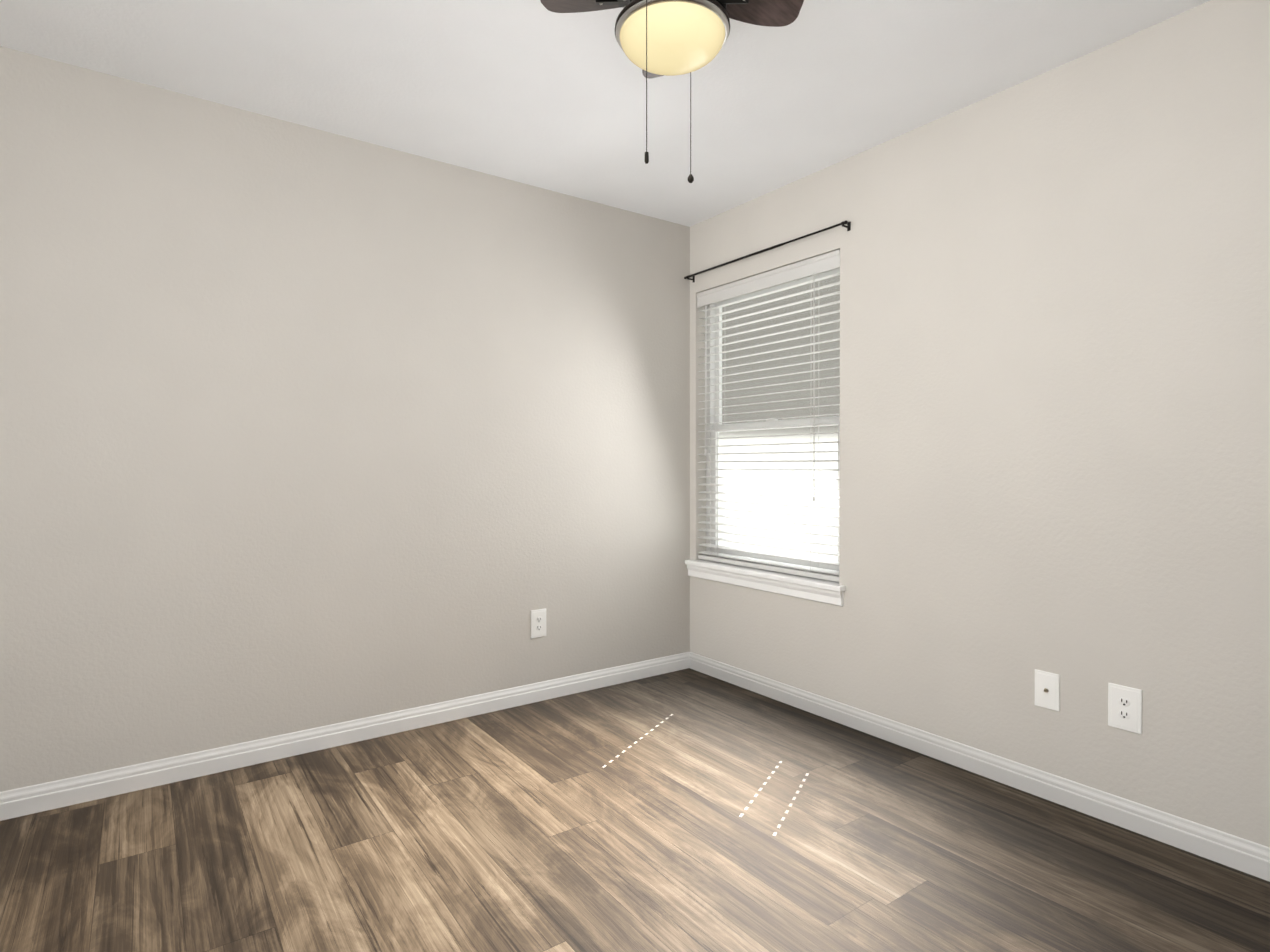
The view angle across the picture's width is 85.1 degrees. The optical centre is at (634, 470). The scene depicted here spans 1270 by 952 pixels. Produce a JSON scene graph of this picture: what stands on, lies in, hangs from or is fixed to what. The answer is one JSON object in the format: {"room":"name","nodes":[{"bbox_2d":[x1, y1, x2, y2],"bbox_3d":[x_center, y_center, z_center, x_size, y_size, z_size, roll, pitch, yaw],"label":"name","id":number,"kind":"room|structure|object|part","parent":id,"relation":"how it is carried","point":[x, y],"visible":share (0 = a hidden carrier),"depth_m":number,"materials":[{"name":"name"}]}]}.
{"room":"empty bedroom","nodes":[
{"label":"empty bedroom","id":0,"kind":"room"},
{"bbox_2d":[0,46,689,791],"bbox_3d":[-1.140,-0.120,2.886,3.730,2.440,0.140,0,0,-36],"label":"wall","id":1,"kind":"structure","parent":0,"point":[304,428],"depth_m":2.68,"materials":[{"name":"paint"}]},
{"bbox_2d":[0,652,687,820],"bbox_3d":[-1.095,1.057,2.830,3.390,0.086,0.014,0,0,-36],"label":"baseboard","id":2,"kind":"structure","parent":1,"relation":"attached to","point":[23,801],"depth_m":2.67,"materials":[{"name":"white wood"}]},
{"bbox_2d":[531,609,545,637],"bbox_3d":[-0.458,0.729,3.288,0.082,0.132,0.008,0,0,-36],"label":"outlet","id":3,"kind":"object","parent":1,"relation":"attached to","point":[538,623],"visible":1,"depth_m":3.28,"materials":[{"name":"white plastic"}]},
{"bbox_2d":[0,0,1209,226],"bbox_3d":[0.050,-1.380,1.215,3.730,0.100,4.230,0,0,-36],"label":"ceiling","id":4,"kind":"structure","parent":0,"point":[534,92],"depth_m":2.33,"materials":[{"name":"paint"}]},
{"bbox_2d":[540,0,803,182],"bbox_3d":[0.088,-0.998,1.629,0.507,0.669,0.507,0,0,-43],"label":"ceiling fan","id":5,"kind":"object","parent":4,"relation":"hanging from","point":[656,38],"visible":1,"depth_m":1.60,"materials":[{"name":"brown metal"}]},
{"bbox_3d":[0.088,-1.176,1.628,0.272,0.312,0.272,0,0,-36],"label":"motor","id":6,"kind":"part","parent":5,"relation":"part of","materials":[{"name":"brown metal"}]},
{"bbox_3d":[0.088,-0.999,1.629,0.249,0.063,0.249,0,0,-36],"label":"lamp shade","id":7,"kind":"part","parent":5,"relation":"part of","materials":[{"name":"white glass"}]},
{"bbox_2d":[0,668,1269,951],"bbox_3d":[0.050,1.160,1.230,3.730,0.100,4.230,0,0,-36],"label":"floor","id":8,"kind":"structure","parent":0,"point":[686,810],"depth_m":1.99,"materials":[{"name":"brown wood"}]},
{"bbox_2d":[690,0,1269,846],"bbox_3d":[1.551,-0.116,2.211,0.140,2.440,4.090,0,0,-36],"label":"wall","id":9,"kind":"structure","parent":0,"point":[1054,370],"depth_m":2.29,"materials":[{"name":"paint"}]},
{"bbox_2d":[685,559,845,605],"bbox_3d":[0.623,0.542,3.423,0.117,0.091,1.043,0,0,-36],"label":"window sill","id":10,"kind":"structure","parent":9,"relation":"attached to","point":[815,589],"depth_m":3.32,"materials":[{"name":"white wood"}]},
{"bbox_2d":[684,220,850,281],"bbox_3d":[0.599,-1.048,3.371,0.050,0.038,1.076,0,0,-36],"label":"curtain rod","id":11,"kind":"object","parent":9,"relation":"attached to","point":[843,223],"visible":1,"depth_m":3.28,"materials":[{"name":"black metal"}]},
{"bbox_2d":[706,268,839,571],"bbox_3d":[0.697,-0.237,3.462,0.060,1.466,0.960,0,0,-36],"label":"window","id":12,"kind":"structure","parent":9,"relation":"in","point":[751,424],"depth_m":3.63,"materials":[{"name":"white plastic"}]},
{"bbox_2d":[696,250,839,581],"bbox_3d":[0.637,-0.237,3.419,0.074,1.451,0.948,0,0,-36],"label":"window blinds","id":13,"kind":"object","parent":12,"relation":"attached to","point":[823,263],"visible":0.83,"depth_m":3.35,"materials":[{"name":"white plastic"}]},
{"bbox_2d":[688,652,1269,881],"bbox_3d":[1.447,1.060,2.230,0.014,0.086,3.950,0,0,-36],"label":"baseboard","id":14,"kind":"structure","parent":9,"relation":"attached to","point":[1236,852],"depth_m":2.36,"materials":[{"name":"white wood"}]},
{"bbox_2d":[1035,669,1059,710],"bbox_3d":[1.380,0.739,2.320,0.016,0.123,0.078,0,0,-36],"label":"outlet plate","id":15,"kind":"object","parent":9,"relation":"attached to","point":[1047,690],"visible":1,"depth_m":2.32,"materials":[{"name":"white plastic"}]},
{"bbox_2d":[1108,683,1141,733],"bbox_3d":[1.515,0.736,2.139,0.008,0.136,0.090,0,0,-36],"label":"outlet","id":16,"kind":"object","parent":9,"relation":"attached to","point":[1124,707],"visible":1,"depth_m":2.13,"materials":[{"name":"white plastic"}]}
]}

